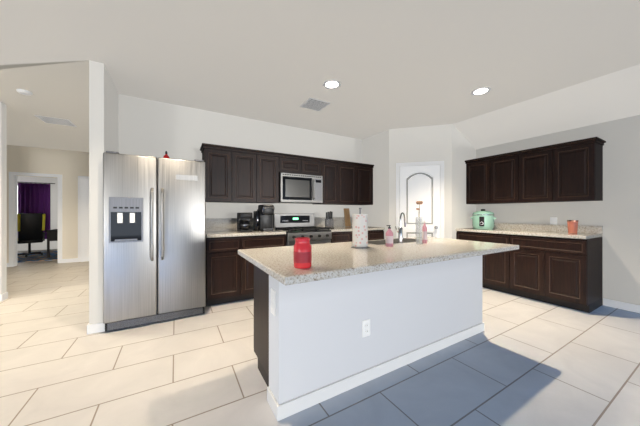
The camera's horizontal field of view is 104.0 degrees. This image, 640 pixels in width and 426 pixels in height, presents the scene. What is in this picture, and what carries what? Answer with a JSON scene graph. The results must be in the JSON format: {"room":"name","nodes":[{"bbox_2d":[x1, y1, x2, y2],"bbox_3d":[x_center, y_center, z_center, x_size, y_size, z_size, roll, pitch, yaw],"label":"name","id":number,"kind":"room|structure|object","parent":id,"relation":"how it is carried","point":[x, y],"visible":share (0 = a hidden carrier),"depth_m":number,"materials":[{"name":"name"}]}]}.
{"room":"kitchen","nodes":[
{"label":"kitchen","id":0,"kind":"room"},
{"bbox_2d":[0,102,6,294],"bbox_3d":[-6.949,-0.160,1.975,5.940,2.720,0.130,0,0,-30],"label":"wall","id":1,"kind":"structure","parent":0,"point":[3,197],"depth_m":3.45,"materials":[{"name":"grey paint"}]},
{"bbox_2d":[17,176,57,250],"bbox_3d":[-8.601,-0.160,8.498,4.000,2.720,0.120,0,0,-30],"label":"wall","id":2,"kind":"structure","parent":0,"point":[53,214],"depth_m":8.25,"materials":[{"name":"grey paint"}]},
{"bbox_2d":[17,184,17,213],"bbox_3d":[-9.646,-0.250,7.807,1.100,1.300,0.028,0,0,-30],"label":"bedroom window","id":3,"kind":"structure","parent":2,"relation":"in","point":[17,198],"depth_m":7.88,"materials":[{"name":"white"}]},
{"bbox_2d":[18,182,54,238],"bbox_3d":[-9.487,-0.066,7.803,1.730,1.832,0.062,0,0,-30],"label":"curtain","id":4,"kind":"object","parent":2,"relation":"hanging from","point":[33,197],"visible":0.67,"depth_m":8.01,"materials":[{"name":"purple fabric"}]},
{"bbox_2d":[0,60,88,151],"bbox_3d":[-6.870,-1.518,3.153,7.255,0.003,5.732,0,0,-30],"label":"ceiling","id":5,"kind":"structure","parent":0,"point":[59,90],"depth_m":3.46,"materials":[{"name":"grey paint"}]},
{"bbox_2d":[16,89,32,95],"bbox_3d":[-3.682,-1.502,3.117,0.136,0.035,0.136,0,0,-30],"label":"smoke detector","id":6,"kind":"object","parent":5,"relation":"attached to","point":[24,92],"visible":1,"depth_m":3.09,"materials":[{"name":"white plastic"}]},
{"bbox_2d":[34,115,76,126],"bbox_3d":[-4.347,-1.513,4.130,0.400,0.012,0.400,0,0,-30],"label":"ceiling vent","id":7,"kind":"object","parent":5,"relation":"in","point":[57,121],"visible":1,"depth_m":4.12,"materials":[{"name":"white metal"}]},
{"bbox_2d":[7,145,88,262],"bbox_3d":[-7.918,-0.160,5.082,7.368,2.720,0.120,0,0,-30],"label":"wall","id":8,"kind":"structure","parent":0,"point":[70,167],"depth_m":6.02,"materials":[{"name":"beige paint"}]},
{"bbox_2d":[9,172,61,266],"bbox_3d":[-6.593,0.140,5.838,0.860,2.120,0.135,0,0,-30],"label":"trim","id":9,"kind":"structure","parent":8,"relation":"attached to","point":[12,219],"depth_m":5.65,"materials":[{"name":"white wood"}]},
{"bbox_2d":[62,258,77,262],"bbox_3d":[-6.069,1.155,6.072,0.280,0.090,0.014,0,0,-30],"label":"baseboard","id":10,"kind":"structure","parent":8,"relation":"attached to","point":[73,259],"depth_m":6.06,"materials":[{"name":"white wood"}]},
{"bbox_2d":[78,176,88,261],"bbox_3d":[-5.571,0.145,6.349,0.860,2.110,0.028,0,0,-30],"label":"door frame","id":11,"kind":"structure","parent":8,"relation":"attached to","point":[83,218],"depth_m":6.18,"materials":[{"name":"white wood"}]},
{"bbox_2d":[89,60,118,324],"bbox_3d":[-3.496,-0.160,4.679,0.113,2.720,5.000,0,0,-30],"label":"wall","id":12,"kind":"structure","parent":0,"point":[103,115],"depth_m":2.52,"materials":[{"name":"grey paint"}]},
{"bbox_2d":[87,323,97,334],"bbox_3d":[-3.548,1.155,4.641,0.014,0.090,5.014,0,0,-30],"label":"baseboard","id":13,"kind":"structure","parent":12,"relation":"attached to","point":[91,327],"depth_m":2.48,"materials":[{"name":"white wood"}]},
{"bbox_2d":[119,94,361,217],"bbox_3d":[-0.234,-0.160,4.611,5.695,2.720,0.120,0,0,-30],"label":"wall","id":14,"kind":"structure","parent":0,"point":[152,128],"depth_m":3.79,"materials":[{"name":"grey paint"}]},
{"bbox_2d":[200,143,231,202],"bbox_3d":[-1.494,-0.535,3.619,0.361,0.750,0.331,0,0,-30],"label":"upper cabinet","id":15,"kind":"object","parent":14,"relation":"attached to","point":[218,160],"depth_m":3.48,"materials":[{"name":"brown wood"}]},
{"bbox_2d":[232,147,255,202],"bbox_3d":[-1.185,-0.535,3.797,0.354,0.750,0.331,0,0,-30],"label":"upper cabinet","id":16,"kind":"object","parent":14,"relation":"attached to","point":[238,175],"depth_m":3.65,"materials":[{"name":"brown wood"}]},
{"bbox_2d":[256,151,279,202],"bbox_3d":[-0.878,-0.535,3.975,0.355,0.750,0.331,0,0,-30],"label":"upper cabinet","id":17,"kind":"object","parent":14,"relation":"attached to","point":[267,164],"depth_m":3.83,"materials":[{"name":"brown wood"}]},
{"bbox_2d":[280,155,303,173],"bbox_3d":[-0.557,-0.775,4.160,0.385,0.270,0.331,0,0,-30],"label":"upper cabinet","id":18,"kind":"object","parent":14,"relation":"attached to","point":[294,164],"depth_m":4.03,"materials":[{"name":"brown wood"}]},
{"bbox_2d":[279,172,322,203],"bbox_3d":[-0.365,-0.400,4.207,0.756,0.460,0.441,0,0,-30],"label":"microwave","id":19,"kind":"object","parent":18,"relation":"attached to","point":[301,188],"visible":1,"depth_m":4.04,"materials":[{"name":"silver metal"}]},
{"bbox_2d":[304,159,323,175],"bbox_3d":[-0.224,-0.775,4.352,0.385,0.270,0.331,0,0,-30],"label":"upper cabinet","id":20,"kind":"object","parent":14,"relation":"attached to","point":[311,166],"depth_m":4.24,"materials":[{"name":"brown wood"}]},
{"bbox_2d":[315,159,339,204],"bbox_3d":[0.090,-0.535,4.533,0.340,0.750,0.331,0,0,-30],"label":"upper cabinet","id":21,"kind":"object","parent":14,"relation":"attached to","point":[331,177],"depth_m":4.41,"materials":[{"name":"brown wood"}]},
{"bbox_2d":[336,163,355,204],"bbox_3d":[0.417,-0.535,4.722,0.416,0.750,0.331,0,0,-30],"label":"upper cabinet","id":22,"kind":"object","parent":14,"relation":"attached to","point":[347,170],"depth_m":4.59,"materials":[{"name":"brown wood"}]},
{"bbox_2d":[356,163,373,204],"bbox_3d":[0.777,-0.535,4.930,0.415,0.750,0.331,0,0,-30],"label":"upper cabinet","id":23,"kind":"object","parent":14,"relation":"attached to","point":[364,174],"depth_m":4.78,"materials":[{"name":"brown wood"}]},
{"bbox_2d":[0,249,639,425],"bbox_3d":[-3.116,1.250,3.397,14.000,0.100,17.000,0,0,-30],"label":"floor","id":24,"kind":"structure","parent":0,"point":[520,361],"depth_m":1.88,"materials":[{"name":"tile"}]},
{"bbox_2d":[17,251,57,262],"bbox_3d":[-7.981,1.194,6.824,2.200,0.012,2.000,0,0,-30],"label":"rug","id":25,"kind":"object","parent":24,"relation":"on","point":[37,257],"visible":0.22,"depth_m":6.67,"materials":[{"name":"grey fabric"}]},
{"bbox_2d":[17,213,45,256],"bbox_3d":[-7.949,0.596,6.855,0.708,1.181,0.781,0,0,-30],"label":"gaming chair","id":26,"kind":"object","parent":25,"relation":"on","point":[30,227],"visible":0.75,"depth_m":6.72,"materials":[{"name":"black leather"}]},
{"bbox_2d":[46,229,57,257],"bbox_3d":[-7.323,0.824,7.204,0.480,0.727,1.100,0,0,-30],"label":"desk","id":27,"kind":"object","parent":25,"relation":"on","point":[52,234],"visible":0.27,"depth_m":6.68,"materials":[{"name":"black wood"}]},
{"bbox_2d":[103,151,205,331],"bbox_3d":[-1.927,0.283,3.020,0.927,1.803,0.883,0,0,-30],"label":"fridge","id":28,"kind":"object","parent":24,"relation":"on","point":[154,239],"visible":1,"depth_m":2.66,"materials":[{"name":"silver metal"}]},
{"bbox_2d":[206,218,285,305],"bbox_3d":[-1.111,0.640,3.657,1.062,1.120,0.643,0,0,-30],"label":"base cabinet","id":29,"kind":"object","parent":24,"relation":"on","point":[229,274],"visible":0.73,"depth_m":3.31,"materials":[{"name":"black wood"}]},
{"bbox_2d":[237,213,252,231],"bbox_3d":[-1.106,0.132,3.634,0.191,0.275,0.240,0,0,-30],"label":"coffee maker","id":30,"kind":"object","parent":29,"relation":"on","point":[243,222],"visible":1,"depth_m":3.56,"materials":[{"name":"black plastic"}]},
{"bbox_2d":[253,204,274,230],"bbox_3d":[-0.848,0.071,3.795,0.255,0.395,0.299,0,0,-30],"label":"pod coffee maker","id":31,"kind":"object","parent":29,"relation":"on","point":[263,217],"visible":1,"depth_m":3.74,"materials":[{"name":"black plastic"}]},
{"bbox_2d":[273,214,331,245],"bbox_3d":[-0.290,0.605,4.075,0.754,1.190,0.701,0,0,-30],"label":"range","id":32,"kind":"object","parent":24,"relation":"on","point":[293,226],"visible":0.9,"depth_m":4.01,"materials":[{"name":"silver metal"}]},
{"bbox_2d":[314,217,384,242],"bbox_3d":[0.528,0.640,4.604,1.173,1.120,0.643,0,0,-30],"label":"base cabinet","id":33,"kind":"object","parent":24,"relation":"on","point":[341,231],"visible":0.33,"depth_m":4.52,"materials":[{"name":"black wood"}]},
{"bbox_2d":[325,211,333,227],"bbox_3d":[0.164,0.119,4.436,0.150,0.300,0.090,0,0,-30],"label":"holder","id":34,"kind":"object","parent":33,"relation":"on","point":[329,222],"visible":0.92,"depth_m":4.41,"materials":[{"name":"black plastic"}]},
{"bbox_2d":[344,208,350,226],"bbox_3d":[0.538,0.086,4.928,0.130,0.356,0.077,0,0,-30],"label":"cutting board","id":35,"kind":"object","parent":33,"relation":"on","point":[347,217],"visible":0.96,"depth_m":4.92,"materials":[{"name":"brown wood"}]},
{"bbox_2d":[249,257,483,420],"bbox_3d":[0.554,0.770,2.270,2.218,0.859,0.644,0,0,-30],"label":"kitchen island","id":36,"kind":"object","parent":24,"relation":"on","point":[411,299],"depth_m":1.77,"materials":[{"name":"grey paint"}]},
{"bbox_2d":[271,288,274,315],"bbox_3d":[-0.289,0.545,1.531,0.008,0.150,0.072,0,0,-30],"label":"outlet","id":37,"kind":"object","parent":36,"relation":"attached to","point":[272,301],"visible":1,"depth_m":1.52,"materials":[{"name":"white plastic"}]},
{"bbox_2d":[362,319,369,336],"bbox_3d":[0.330,0.820,1.778,0.072,0.116,0.008,0,0,-30],"label":"outlet","id":38,"kind":"object","parent":36,"relation":"attached to","point":[365,328],"visible":1,"depth_m":1.77,"materials":[{"name":"white plastic"}]},
{"bbox_2d":[238,237,517,284],"bbox_3d":[0.593,0.320,2.193,2.340,0.040,1.025,0,0,-30],"label":"island countertop","id":39,"kind":"structure","parent":36,"relation":"on","point":[330,260],"depth_m":1.76,"materials":[{"name":"beige stone"}]},
{"bbox_2d":[293,237,311,268],"bbox_3d":[-0.097,0.219,1.387,0.101,0.160,0.101,0,0,-30],"label":"candle jar","id":40,"kind":"object","parent":39,"relation":"on","point":[302,255],"visible":1,"depth_m":1.35,"materials":[{"name":"red glass"}]},
{"bbox_2d":[351,208,368,248],"bbox_3d":[0.349,0.126,2.176,0.160,0.346,0.160,0,0,-30],"label":"paper towel","id":41,"kind":"object","parent":39,"relation":"on","point":[359,230],"visible":1,"depth_m":2.12,"materials":[{"name":"white paper"}]},
{"bbox_2d":[386,225,392,246],"bbox_3d":[0.623,0.204,2.242,0.067,0.190,0.067,0,0,-30],"label":"soap bottle","id":42,"kind":"object","parent":39,"relation":"on","point":[389,237],"visible":1,"depth_m":2.22,"materials":[{"name":"pink plastic"}]},
{"bbox_2d":[395,212,405,243],"bbox_3d":[0.806,0.145,2.485,0.239,0.307,0.112,0,0,-30],"label":"faucet","id":43,"kind":"object","parent":39,"relation":"on","point":[400,234],"visible":1,"depth_m":2.42,"materials":[{"name":"silver metal"}]},
{"bbox_2d":[415,201,422,244],"bbox_3d":[0.950,0.089,2.399,0.085,0.420,0.070,0,0,-30],"label":"flower vase","id":44,"kind":"object","parent":39,"relation":"on","point":[418,219],"visible":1,"depth_m":2.38,"materials":[{"name":"clear glass"}]},
{"bbox_2d":[422,220,426,242],"bbox_3d":[1.038,0.185,2.482,0.048,0.228,0.048,0,0,-30],"label":"soap bottle","id":45,"kind":"object","parent":39,"relation":"on","point":[424,234],"visible":0.92,"depth_m":2.46,"materials":[{"name":"pink plastic"}]},
{"bbox_2d":[456,231,507,292],"bbox_3d":[2.819,0.756,4.129,0.621,0.889,0.800,0,0,-30],"label":"base cabinet","id":46,"kind":"object","parent":24,"relation":"on","point":[494,265],"depth_m":3.82,"materials":[{"name":"black wood"}]},
{"bbox_2d":[508,235,602,312],"bbox_3d":[3.216,0.756,3.442,0.621,0.889,0.786,0,0,-30],"label":"base cabinet","id":47,"kind":"object","parent":24,"relation":"on","point":[559,265],"depth_m":3.20,"materials":[{"name":"black wood"}]},
{"bbox_2d":[456,227,595,238],"bbox_3d":[3.013,0.290,3.787,0.643,0.040,1.586,0,0,-30],"label":"countertop","id":48,"kind":"structure","parent":47,"relation":"on","point":[496,230],"depth_m":3.46,"materials":[{"name":"beige stone"}]},
{"bbox_2d":[471,209,495,228],"bbox_3d":[2.744,0.102,4.217,0.342,0.335,0.358,0,0,-30],"label":"rice cooker","id":49,"kind":"object","parent":48,"relation":"on","point":[482,219],"visible":1,"depth_m":4.10,"materials":[{"name":"green plastic"}]},
{"bbox_2d":[567,220,578,233],"bbox_3d":[3.307,0.180,3.272,0.108,0.178,0.108,0,0,-30],"label":"tumbler","id":50,"kind":"object","parent":48,"relation":"on","point":[572,225],"visible":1,"depth_m":3.24,"materials":[{"name":"orange metal"}]},
{"bbox_2d":[0,0,639,148],"bbox_3d":[-3.514,-1.342,3.167,13.080,0.556,17.000,0,0,-30],"label":"ceiling","id":51,"kind":"structure","parent":0,"point":[541,67],"depth_m":2.43,"materials":[{"name":"grey paint"}]},
{"bbox_2d":[300,98,329,110],"bbox_3d":[-0.071,-1.513,3.504,0.320,0.012,0.320,0,0,-30],"label":"ceiling vent","id":52,"kind":"object","parent":51,"relation":"in","point":[314,104],"visible":0.98,"depth_m":3.48,"materials":[{"name":"white metal"}]},
{"bbox_2d":[323,80,340,88],"bbox_3d":[0.141,-1.518,2.956,0.216,0.004,0.216,0,0,-30],"label":"recessed light","id":53,"kind":"object","parent":51,"relation":"in","point":[331,84],"visible":1,"depth_m":2.95,"materials":[{"name":"white"}]},
{"bbox_2d":[471,87,490,95],"bbox_3d":[2.008,-1.518,3.122,0.216,0.004,0.216,0,0,-30],"label":"recessed light","id":54,"kind":"object","parent":51,"relation":"in","point":[480,91],"visible":1,"depth_m":3.12,"materials":[{"name":"white"}]},
{"bbox_2d":[362,124,475,238],"bbox_3d":[1.887,-0.160,4.912,1.480,2.720,1.480,0,0,-30],"label":"wall","id":55,"kind":"structure","parent":0,"point":[449,145],"depth_m":4.45,"materials":[{"name":"grey paint"}]},
{"bbox_2d":[396,161,443,237],"bbox_3d":[1.748,0.152,4.391,0.571,2.095,0.571,0,0,-30],"label":"door","id":56,"kind":"structure","parent":55,"relation":"attached to","point":[420,181],"depth_m":4.37,"materials":[{"name":"white wood"}]},
{"bbox_2d":[494,223,602,234],"bbox_3d":[3.283,0.220,3.943,0.020,0.100,1.586,0,0,-30],"label":"backsplash","id":57,"kind":"structure","parent":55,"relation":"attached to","point":[511,226],"depth_m":3.78,"materials":[{"name":"beige stone"}]},
{"bbox_2d":[476,115,639,304],"bbox_3d":[4.192,0.000,2.519,0.120,2.400,8.170,0,0,-30],"label":"wall","id":58,"kind":"structure","parent":0,"point":[615,213],"depth_m":3.20,"materials":[{"name":"grey paint"}]},
{"bbox_2d":[465,157,488,203],"bbox_3d":[2.853,-0.535,4.381,0.331,0.750,0.397,0,0,-30],"label":"upper cabinet","id":59,"kind":"object","parent":58,"relation":"attached to","point":[477,172],"depth_m":4.30,"materials":[{"name":"brown wood"}]},
{"bbox_2d":[489,153,516,203],"bbox_3d":[3.051,-0.535,4.037,0.331,0.750,0.396,0,0,-30],"label":"upper cabinet","id":60,"kind":"object","parent":58,"relation":"attached to","point":[503,169],"depth_m":3.96,"materials":[{"name":"brown wood"}]},
{"bbox_2d":[517,145,560,202],"bbox_3d":[3.249,-0.535,3.694,0.331,0.750,0.397,0,0,-30],"label":"upper cabinet","id":61,"kind":"object","parent":58,"relation":"attached to","point":[534,166],"depth_m":3.61,"materials":[{"name":"brown wood"}]},
{"bbox_2d":[550,217,556,224],"bbox_3d":[3.444,0.125,3.686,0.008,0.120,0.080,0,0,-30],"label":"outlet","id":62,"kind":"object","parent":58,"relation":"attached to","point":[553,220],"visible":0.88,"depth_m":3.68,"materials":[{"name":"white plastic"}]},
{"bbox_2d":[553,137,604,200],"bbox_3d":[3.448,-0.535,3.351,0.331,0.750,0.396,0,0,-30],"label":"upper cabinet","id":63,"kind":"object","parent":58,"relation":"attached to","point":[571,171],"depth_m":3.24,"materials":[{"name":"brown wood"}]},
{"bbox_2d":[603,298,639,312],"bbox_3d":[4.933,1.155,1.101,0.014,0.090,4.975,0,0,-30],"label":"baseboard","id":64,"kind":"structure","parent":58,"relation":"attached to","point":[606,302],"depth_m":3.12,"materials":[{"name":"white wood"}]}
]}

